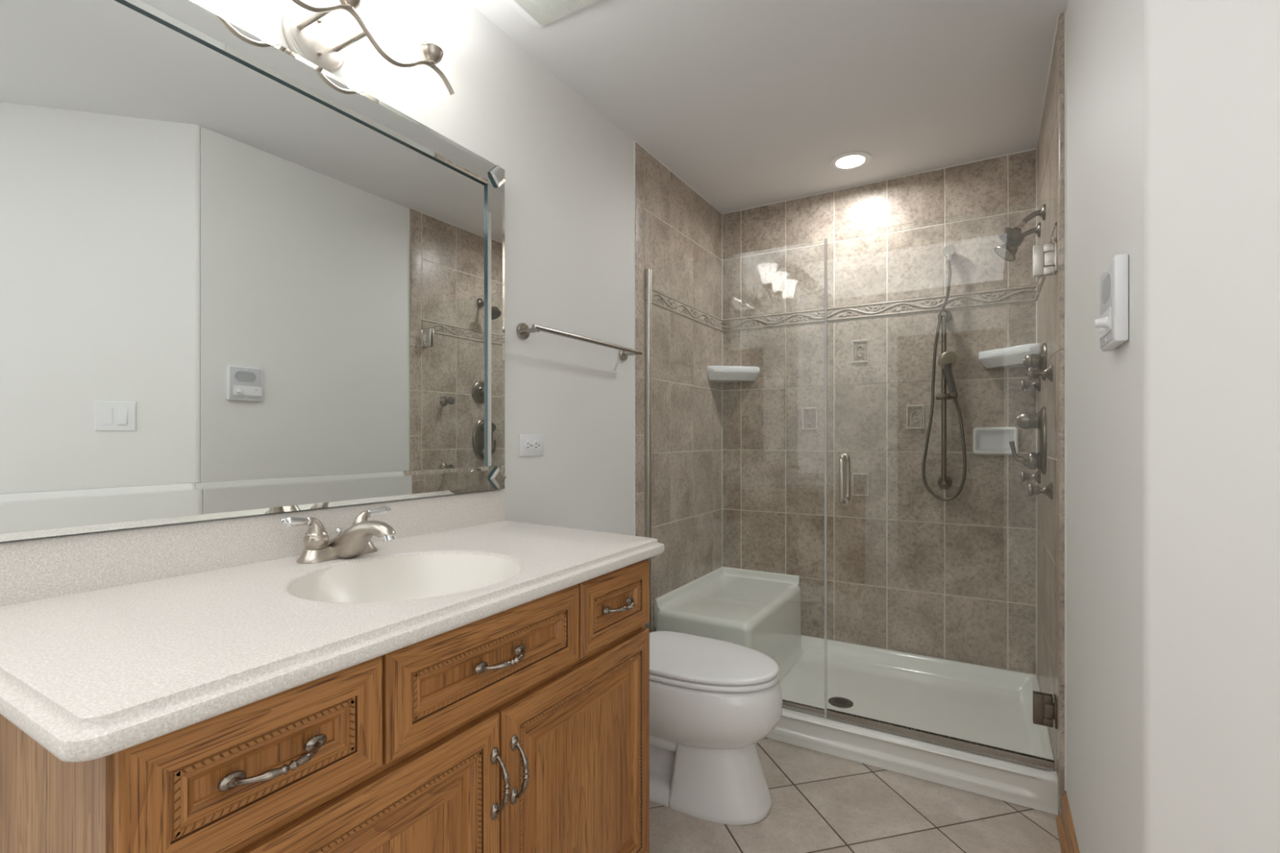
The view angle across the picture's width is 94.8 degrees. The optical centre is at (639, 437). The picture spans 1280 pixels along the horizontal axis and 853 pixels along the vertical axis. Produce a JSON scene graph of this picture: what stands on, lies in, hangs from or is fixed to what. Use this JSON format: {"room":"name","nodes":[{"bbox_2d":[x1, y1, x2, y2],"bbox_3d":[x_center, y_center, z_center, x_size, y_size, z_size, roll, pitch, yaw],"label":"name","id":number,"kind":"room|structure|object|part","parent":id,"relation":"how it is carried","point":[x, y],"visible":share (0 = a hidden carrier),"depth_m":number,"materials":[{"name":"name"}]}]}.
{"room":"bathroom","nodes":[
{"label":"bathroom","id":0,"kind":"room"},
{"bbox_2d":[200,0,723,631],"bbox_3d":[-0.639,-0.060,1.598,0.128,2.440,4.400,0,0,31],"label":"wall","id":1,"kind":"structure","parent":0,"point":[568,168],"depth_m":2.21,"materials":[{"name":"white paint"}]},
{"bbox_2d":[0,488,504,606],"bbox_3d":[-0.733,0.208,1.317,0.024,0.098,1.192,0,0,31],"label":"backsplash","id":2,"kind":"structure","parent":1,"relation":"attached to","point":[35,569],"depth_m":1.10,"materials":[{"name":"beige stone"}]},
{"bbox_2d":[0,0,506,542],"bbox_3d":[-0.725,-0.335,1.311,0.042,0.984,1.180,0,0,31],"label":"wall mirror","id":3,"kind":"object","parent":1,"relation":"attached to","point":[237,278],"visible":1,"depth_m":1.14,"materials":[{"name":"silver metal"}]},
{"bbox_2d":[281,0,457,94],"bbox_3d":[-0.654,-0.948,1.278,0.200,0.240,0.572,0,0,31],"label":"vanity light","id":4,"kind":"object","parent":1,"relation":"attached to","point":[307,30],"visible":0.98,"depth_m":1.34,"materials":[{"name":"white"}]},
{"bbox_3d":[-0.692,-0.893,1.251,0.113,0.012,0.012,0,0,31],"label":"post","id":5,"kind":"part","parent":4,"relation":"part of","materials":[{"name":"silver metal"}]},
{"bbox_3d":[-0.649,-0.893,1.323,0.113,0.012,0.012,0,0,31],"label":"post","id":6,"kind":"part","parent":4,"relation":"part of","materials":[{"name":"silver metal"}]},
{"bbox_3d":[-0.512,-1.006,1.444,0.124,0.122,0.124,0,0,31],"label":"lamp shade","id":7,"kind":"part","parent":4,"relation":"part of","materials":[{"name":"white glass"}]},
{"bbox_2d":[519,434,543,456],"bbox_3d":[-0.359,0.025,1.963,0.009,0.072,0.120,0,0,31],"label":"outlet","id":8,"kind":"object","parent":1,"relation":"attached to","point":[530,445],"visible":1,"depth_m":1.96,"materials":[{"name":"white plastic"}]},
{"bbox_2d":[524,440,532,450],"bbox_3d":[-0.368,0.025,1.944,0.003,0.034,0.034,0,0,31],"label":"receptacle","id":9,"kind":"object","parent":8,"relation":"attached to","point":[528,443],"depth_m":1.94,"materials":[{"name":"white plastic"}]},
{"bbox_2d":[533,440,540,450],"bbox_3d":[-0.347,0.025,1.979,0.003,0.034,0.034,0,0,31],"label":"receptacle","id":10,"kind":"object","parent":8,"relation":"attached to","point":[536,443],"depth_m":1.98,"materials":[{"name":"white plastic"}]},
{"bbox_2d":[515,322,642,360],"bbox_3d":[-0.194,-0.348,2.170,0.083,0.055,0.672,0,0,31],"label":"towel bar","id":11,"kind":"object","parent":1,"relation":"attached to","point":[523,331],"visible":1,"depth_m":2.03,"materials":[{"name":"grey metal"}]},
{"bbox_3d":[-0.356,-0.348,1.909,0.070,0.055,0.055,0,0,31],"label":"post","id":12,"kind":"part","parent":11,"relation":"part of","materials":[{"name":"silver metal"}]},
{"bbox_3d":[-0.042,-0.348,2.439,0.070,0.055,0.055,0,0,31],"label":"post","id":13,"kind":"part","parent":11,"relation":"part of","materials":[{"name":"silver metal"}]},
{"bbox_3d":[-0.003,-0.060,2.570,0.006,2.436,0.072,0,0,31],"label":"bullnose trim","id":14,"kind":"part","parent":1,"relation":"part of","materials":[{"name":"beige tile"}]},
{"bbox_2d":[633,10,1066,791],"bbox_3d":[0.628,-0.060,2.153,1.525,2.440,0.008,0,0,31],"label":"trim","id":15,"kind":"structure","parent":1,"relation":"attached to","point":[1065,11],"depth_m":1.76,"materials":[{"name":"white"}]},
{"bbox_2d":[466,0,1068,213],"bbox_3d":[0.021,-1.330,0.394,2.550,0.100,5.900,0,0,31],"label":"ceiling","id":16,"kind":"structure","parent":0,"point":[748,103],"depth_m":2.10,"materials":[{"name":"white paint"}]},
{"bbox_2d":[504,0,599,26],"bbox_3d":[-0.263,-1.268,1.596,0.343,0.022,0.326,0,0,31],"label":"exhaust fan","id":17,"kind":"object","parent":16,"relation":"attached to","point":[539,13],"visible":1,"depth_m":1.73,"materials":[{"name":"white plastic"}]},
{"bbox_2d":[829,151,871,170],"bbox_3d":[0.971,-1.276,2.719,0.186,0.007,0.186,0,0,31],"label":"recessed light","id":18,"kind":"object","parent":16,"relation":"in","point":[851,160],"visible":1,"depth_m":2.71,"materials":[{"name":"white plastic"}]},
{"bbox_2d":[649,737,1061,852],"bbox_3d":[0.052,1.190,0.347,2.983,0.060,5.850,0,0,31],"label":"floor","id":19,"kind":"structure","parent":0,"point":[822,802],"depth_m":1.79,"materials":[{"name":"beige tile"}]},
{"bbox_2d":[0,559,649,852],"bbox_3d":[-0.476,0.726,1.164,0.619,0.868,1.057,0,0,31],"label":"vanity cabinet","id":20,"kind":"object","parent":19,"relation":"on","point":[524,728],"visible":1,"depth_m":0.87,"materials":[{"name":"brown wood"}]},
{"bbox_3d":[-0.440,0.383,0.704,0.019,0.158,0.292,0,0,31],"label":"drawer","id":21,"kind":"part","parent":20,"relation":"part of","materials":[{"name":"brown wood"}]},
{"bbox_3d":[-0.434,0.383,0.700,0.004,0.073,0.207,0,0,31],"label":"rope moulding","id":22,"kind":"part","parent":20,"relation":"part of","materials":[{"name":"brown wood"}]},
{"bbox_3d":[-0.417,0.383,0.690,0.035,0.018,0.124,0,0,31],"label":"handle","id":23,"kind":"part","parent":20,"relation":"part of","materials":[{"name":"grey metal"}]},
{"bbox_2d":[0,488,664,762],"bbox_3d":[-0.471,0.270,1.169,0.624,0.221,1.204,0,0,31],"label":"countertop","id":24,"kind":"structure","parent":20,"relation":"on","point":[112,642],"depth_m":0.91,"materials":[{"name":"white stone"}]},
{"bbox_2d":[280,506,395,564],"bbox_3d":[-0.631,0.207,1.238,0.209,0.097,0.221,0,0,-26],"label":"faucet","id":25,"kind":"object","parent":24,"relation":"on","point":[354,541],"visible":1,"depth_m":1.22,"materials":[{"name":"silver metal"}]},
{"bbox_3d":[-0.697,0.170,1.192,0.020,0.022,0.057,0,0,31],"label":"lever","id":26,"kind":"part","parent":25,"relation":"part of","materials":[{"name":"silver metal"}]},
{"bbox_3d":[-0.677,0.197,1.231,0.047,0.065,0.047,0,0,31],"label":"handle","id":27,"kind":"part","parent":25,"relation":"part of","materials":[{"name":"silver metal"}]},
{"bbox_3d":[-0.667,0.217,1.303,0.016,0.038,0.016,0,0,31],"label":"lift rod","id":28,"kind":"part","parent":25,"relation":"part of","materials":[{"name":"silver metal"}]},
{"bbox_3d":[-0.588,0.213,1.238,0.210,0.085,0.068,0,0,31],"label":"spout","id":29,"kind":"part","parent":25,"relation":"part of","materials":[{"name":"silver metal"}]},
{"bbox_3d":[-0.626,0.197,1.318,0.047,0.065,0.047,0,0,31],"label":"handle","id":30,"kind":"part","parent":25,"relation":"part of","materials":[{"name":"silver metal"}]},
{"bbox_3d":[-0.600,0.170,1.355,0.020,0.022,0.057,0,0,31],"label":"lever","id":31,"kind":"part","parent":25,"relation":"part of","materials":[{"name":"silver metal"}]},
{"bbox_2d":[288,554,519,603],"bbox_3d":[-0.433,0.321,1.125,0.388,0.118,0.414,0,0,31],"label":"sink","id":32,"kind":"object","parent":24,"relation":"in","point":[378,578],"depth_m":1.26,"materials":[{"name":"white ceramic"}]},
{"bbox_3d":[-0.382,0.760,0.802,0.019,0.564,0.520,0,0,31],"label":"door","id":33,"kind":"part","parent":20,"relation":"part of","materials":[{"name":"brown wood"}]},
{"bbox_3d":[-0.376,0.760,0.799,0.004,0.479,0.436,0,0,31],"label":"rope moulding","id":34,"kind":"part","parent":20,"relation":"part of","materials":[{"name":"brown wood"}]},
{"bbox_3d":[-0.265,0.676,1.039,0.018,0.768,1.019,0,0,31],"label":"frame","id":35,"kind":"part","parent":20,"relation":"part of","materials":[{"name":"brown wood"}]},
{"bbox_3d":[-0.248,0.383,1.029,0.019,0.158,0.454,0,0,31],"label":"drawer","id":36,"kind":"part","parent":20,"relation":"part of","materials":[{"name":"brown wood"}]},
{"bbox_3d":[-0.242,0.383,1.025,0.004,0.073,0.369,0,0,31],"label":"rope moulding","id":37,"kind":"part","parent":20,"relation":"part of","materials":[{"name":"brown wood"}]},
{"bbox_3d":[-0.226,0.383,1.013,0.035,0.018,0.124,0,0,31],"label":"handle","id":38,"kind":"part","parent":20,"relation":"part of","materials":[{"name":"grey metal"}]},
{"bbox_3d":[-0.234,0.592,0.999,0.035,0.124,0.018,0,0,31],"label":"handle","id":39,"kind":"part","parent":20,"relation":"part of","materials":[{"name":"grey metal"}]},
{"bbox_3d":[-0.210,0.591,1.041,0.035,0.124,0.018,0,0,31],"label":"handle","id":40,"kind":"part","parent":20,"relation":"part of","materials":[{"name":"grey metal"}]},
{"bbox_3d":[-0.115,0.760,1.255,0.019,0.564,0.518,0,0,31],"label":"door","id":41,"kind":"part","parent":20,"relation":"part of","materials":[{"name":"brown wood"}]},
{"bbox_3d":[-0.108,0.760,1.251,0.004,0.479,0.434,0,0,31],"label":"rope moulding","id":42,"kind":"part","parent":20,"relation":"part of","materials":[{"name":"brown wood"}]},
{"bbox_3d":[-0.055,0.383,1.355,0.019,0.158,0.286,0,0,31],"label":"drawer","id":43,"kind":"part","parent":20,"relation":"part of","materials":[{"name":"brown wood"}]},
{"bbox_3d":[-0.049,0.383,1.351,0.004,0.073,0.202,0,0,31],"label":"rope moulding","id":44,"kind":"part","parent":20,"relation":"part of","materials":[{"name":"brown wood"}]},
{"bbox_3d":[-0.034,0.383,1.338,0.035,0.018,0.124,0,0,31],"label":"handle","id":45,"kind":"part","parent":20,"relation":"part of","materials":[{"name":"grey metal"}]},
{"bbox_2d":[649,631,782,826],"bbox_3d":[0.094,0.798,1.982,0.766,0.724,0.402,0,0,31],"label":"toilet","id":46,"kind":"object","parent":19,"relation":"on","point":[712,700],"visible":0.61,"depth_m":1.79,"materials":[{"name":"white ceramic"}]},
{"bbox_3d":[0.194,0.722,1.938,0.526,0.020,0.362,0,0,31],"label":"lid","id":47,"kind":"part","parent":46,"relation":"part of","materials":[{"name":"white plastic"}]},
{"bbox_3d":[0.199,0.744,1.935,0.517,0.016,0.364,0,0,31],"label":"seat","id":48,"kind":"part","parent":46,"relation":"part of","materials":[{"name":"white plastic"}]},
{"bbox_3d":[0.124,0.860,1.980,0.713,0.210,0.376,0,0,31],"label":"bowl","id":49,"kind":"part","parent":46,"relation":"part of","materials":[{"name":"white ceramic"}]},
{"bbox_2d":[654,566,1057,815],"bbox_3d":[0.876,0.947,2.584,1.492,0.425,0.923,0,0,31],"label":"shower tray","id":50,"kind":"object","parent":19,"relation":"on","point":[760,611],"visible":0.65,"depth_m":2.52,"materials":[{"name":"white plastic"}]},
{"bbox_2d":[644,268,824,717],"bbox_3d":[0.361,0.152,2.418,0.776,1.800,0.020,0,0,31],"label":"fixed glass panel","id":51,"kind":"object","parent":50,"relation":"on","point":[788,704],"visible":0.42,"depth_m":2.60,"materials":[{"name":"clear"}]},
{"bbox_2d":[828,697,853,708],"bbox_3d":[0.848,1.117,2.487,0.100,0.006,0.100,0,0,31],"label":"shower drain","id":52,"kind":"object","parent":50,"relation":"in","point":[839,702],"visible":1,"depth_m":2.48,"materials":[{"name":"grey metal"}]},
{"bbox_2d":[765,635,1057,815],"bbox_3d":[0.876,1.104,2.584,1.492,0.112,0.923,0,0,31],"label":"tray","id":53,"kind":"object","parent":50,"relation":"on","point":[986,705],"depth_m":2.36,"materials":[{"name":"white plastic"}]},
{"bbox_2d":[721,149,1037,677],"bbox_3d":[1.115,-0.110,2.982,1.511,2.340,0.020,0,0,31],"label":"wall","id":54,"kind":"structure","parent":0,"point":[837,298],"depth_m":2.90,"materials":[{"name":"beige tile"}]},
{"bbox_2d":[707,365,759,382],"bbox_3d":[0.512,-0.352,3.216,0.221,0.074,0.206,0,0,31],"label":"corner shelf","id":55,"kind":"object","parent":54,"relation":"attached to","point":[722,374],"visible":1,"depth_m":3.20,"materials":[{"name":"white ceramic"}]},
{"bbox_2d":[635,13,1060,213],"bbox_3d":[0.869,-1.279,2.571,1.500,0.006,0.961,0,0,31],"label":"trim","id":56,"kind":"structure","parent":54,"relation":"attached to","point":[1059,15],"depth_m":2.76,"materials":[{"name":"white"}]},
{"bbox_2d":[721,149,1037,675],"bbox_3d":[1.111,-0.115,2.982,1.499,2.330,0.005,0,0,31],"label":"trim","id":57,"kind":"structure","parent":54,"relation":"attached to","point":[1036,149],"depth_m":2.60,"materials":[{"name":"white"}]},
{"bbox_2d":[935,310,958,488],"bbox_3d":[1.425,-0.181,2.732,0.091,0.843,0.110,0,0,31],"label":"slide bar","id":58,"kind":"object","parent":54,"relation":"attached to","point":[944,482],"visible":0.94,"depth_m":2.73,"materials":[{"name":"silver metal"}]},
{"bbox_2d":[942,244,955,265],"bbox_3d":[1.446,-0.852,2.753,0.053,0.089,0.054,0,0,31],"label":"wall hook","id":59,"kind":"object","parent":54,"relation":"attached to","point":[948,251],"visible":1,"depth_m":2.73,"materials":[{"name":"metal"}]},
{"bbox_2d":[921,259,966,501],"bbox_3d":[1.391,-0.266,2.699,0.185,1.118,0.117,0,0,31],"label":"shower","id":60,"kind":"object","parent":59,"relation":"hanging from","point":[947,360],"visible":1,"depth_m":2.69,"materials":[{"name":"grey metal"}]},
{"bbox_2d":[973,426,1017,455],"bbox_3d":[1.604,0.015,2.659,0.177,0.127,0.054,0,0,31],"label":"soap dish","id":61,"kind":"object","parent":54,"relation":"attached to","point":[989,441],"visible":0.84,"depth_m":2.67,"materials":[{"name":"white ceramic"}]},
{"bbox_2d":[978,342,1039,368],"bbox_3d":[1.605,-0.354,2.570,0.221,0.074,0.206,0,0,31],"label":"corner shelf","id":62,"kind":"object","parent":54,"relation":"attached to","point":[1011,357],"visible":0.89,"depth_m":2.56,"materials":[{"name":"white ceramic"}]},
{"bbox_2d":[1034,0,1142,852],"bbox_3d":[1.333,-0.060,1.774,0.135,2.440,2.088,0,0,31],"label":"wall","id":63,"kind":"structure","parent":0,"point":[1104,792],"depth_m":1.30,"materials":[{"name":"white paint"}]},
{"bbox_2d":[826,242,1057,771],"bbox_3d":[1.004,0.147,2.038,0.715,1.804,0.129,0,0,31],"label":"shower door","id":64,"kind":"structure","parent":63,"relation":"attached to","point":[1044,259],"depth_m":1.94,"materials":[{"name":"clear glass"}]},
{"bbox_3d":[0.759,0.153,2.183,0.027,0.190,0.129,0,0,31],"label":"pull handle","id":65,"kind":"part","parent":64,"relation":"part of","materials":[{"name":"silver metal"}]},
{"bbox_3d":[1.310,0.863,1.857,0.005,0.088,0.056,0,0,31],"label":"wall plate","id":66,"kind":"part","parent":64,"relation":"part of","materials":[{"name":"silver metal"}]},
{"bbox_3d":[1.310,-0.565,1.857,0.005,0.088,0.056,0,0,31],"label":"wall plate","id":67,"kind":"part","parent":64,"relation":"part of","materials":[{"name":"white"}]},
{"bbox_2d":[993,222,1040,262],"bbox_3d":[1.574,-0.816,2.460,0.164,0.147,0.097,0,0,31],"label":"shower","id":68,"kind":"object","parent":63,"relation":"attached to","point":[1007,252],"visible":0.8,"depth_m":2.45,"materials":[{"name":"silver metal"}]},
{"bbox_3d":[1.610,-0.847,2.454,0.073,0.044,0.019,0,0,26],"label":"arm","id":69,"kind":"part","parent":68,"relation":"part of","materials":[{"name":"silver metal"}]},
{"bbox_2d":[998,204,1045,246],"bbox_3d":[1.458,-0.809,2.251,0.150,0.146,0.088,0,0,31],"label":"shower","id":70,"kind":"object","parent":63,"relation":"attached to","point":[1013,237],"visible":1,"depth_m":2.24,"materials":[{"name":"silver metal"}]},
{"bbox_3d":[1.487,-0.836,2.242,0.071,0.052,0.019,0,0,25],"label":"arm","id":71,"kind":"part","parent":70,"relation":"part of","materials":[{"name":"silver metal"}]},
{"bbox_2d":[1008,406,1046,475],"bbox_3d":[1.484,0.011,2.259,0.115,0.259,0.152,0,0,31],"label":"shower valve","id":72,"kind":"object","parent":63,"relation":"attached to","point":[1026,420],"visible":1,"depth_m":2.23,"materials":[{"name":"silver metal"}]},
{"bbox_3d":[1.478,0.067,2.263,0.102,0.110,0.068,0,0,31],"label":"lever","id":73,"kind":"part","parent":72,"relation":"part of","materials":[{"name":"silver metal"}]},
{"bbox_3d":[1.488,-0.066,2.257,0.077,0.070,0.070,0,0,31],"label":"knob","id":74,"kind":"part","parent":72,"relation":"part of","materials":[{"name":"silver metal"}]},
{"bbox_2d":[1020,470,1040,484],"bbox_3d":[1.624,0.162,2.451,0.068,0.058,0.058,0,0,31],"label":"body spray","id":75,"kind":"object","parent":63,"relation":"attached to","point":[1024,476],"visible":0.99,"depth_m":2.44,"materials":[{"name":"silver metal"}]},
{"bbox_2d":[1020,377,1040,391],"bbox_3d":[1.624,-0.220,2.451,0.068,0.058,0.058,0,0,31],"label":"body spray","id":76,"kind":"object","parent":63,"relation":"attached to","point":[1024,384],"visible":1,"depth_m":2.44,"materials":[{"name":"silver metal"}]},
{"bbox_2d":[1022,342,1046,380],"bbox_3d":[1.498,-0.287,2.239,0.070,0.142,0.142,0,0,31],"label":"shower valve","id":77,"kind":"object","parent":63,"relation":"attached to","point":[1033,360],"visible":0.91,"depth_m":2.21,"materials":[{"name":"silver metal"}]},
{"bbox_3d":[1.492,-0.292,2.243,0.056,0.062,0.062,0,0,31],"label":"knob","id":78,"kind":"part","parent":77,"relation":"part of","materials":[{"name":"silver metal"}]},
{"bbox_2d":[1027,364,1053,382],"bbox_3d":[1.352,-0.217,1.991,0.068,0.058,0.058,0,0,31],"label":"body spray","id":79,"kind":"object","parent":63,"relation":"attached to","point":[1033,374],"visible":1,"depth_m":1.98,"materials":[{"name":"silver metal"}]},
{"bbox_2d":[1027,482,1053,499],"bbox_3d":[1.352,0.178,1.991,0.068,0.058,0.058,0,0,31],"label":"body spray","id":80,"kind":"object","parent":63,"relation":"attached to","point":[1033,490],"visible":1,"depth_m":1.98,"materials":[{"name":"silver metal"}]},
{"bbox_3d":[1.291,-0.060,1.803,0.017,2.436,0.068,0,0,31],"label":"bullnose trim","id":81,"kind":"part","parent":63,"relation":"part of","materials":[{"name":"beige tile"}]},
{"bbox_2d":[1056,793,1079,852],"bbox_3d":[0.940,1.113,0.860,0.421,0.094,1.905,0,0,8],"label":"baseboard","id":82,"kind":"structure","parent":63,"relation":"attached to","point":[1065,828],"depth_m":1.66,"materials":[{"name":"brown wood"}]},
{"bbox_2d":[1094,253,1128,351],"bbox_3d":[0.831,-0.235,1.049,0.041,0.146,0.140,0,0,31],"label":"speaker","id":83,"kind":"object","parent":63,"relation":"attached to","point":[1113,323],"visible":1,"depth_m":0.99},
{"bbox_3d":[0.806,-0.201,1.028,0.018,0.019,0.019,0,0,31],"label":"volume knob","id":84,"kind":"part","parent":83,"relation":"part of","materials":[{"name":"white plastic"}]},
{"bbox_3d":[0.832,-0.204,1.053,0.002,0.041,0.114,0,0,31],"label":"control panel","id":85,"kind":"part","parent":83,"relation":"part of","materials":[{"name":"white plastic"}]},
{"bbox_2d":[1102,273,1111,304],"bbox_3d":[0.828,-0.264,1.046,0.001,0.045,0.086,0,0,31],"label":"speaker grille","id":86,"kind":"object","parent":83,"relation":"attached to","point":[1106,277],"depth_m":1.04,"materials":[{"name":"plastic"}]},
{"bbox_3d":[0.832,-0.235,1.049,0.002,0.134,0.128,0,0,31],"label":"plate","id":87,"kind":"part","parent":83,"relation":"part of","materials":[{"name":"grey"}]},
{"bbox_2d":[1142,0,1279,852],"bbox_3d":[0.934,-0.060,0.380,0.112,2.440,1.085,0,0,-16],"label":"wall","id":88,"kind":"structure","parent":0,"point":[1211,68],"depth_m":0.81,"materials":[{"name":"white paint"}]}
]}

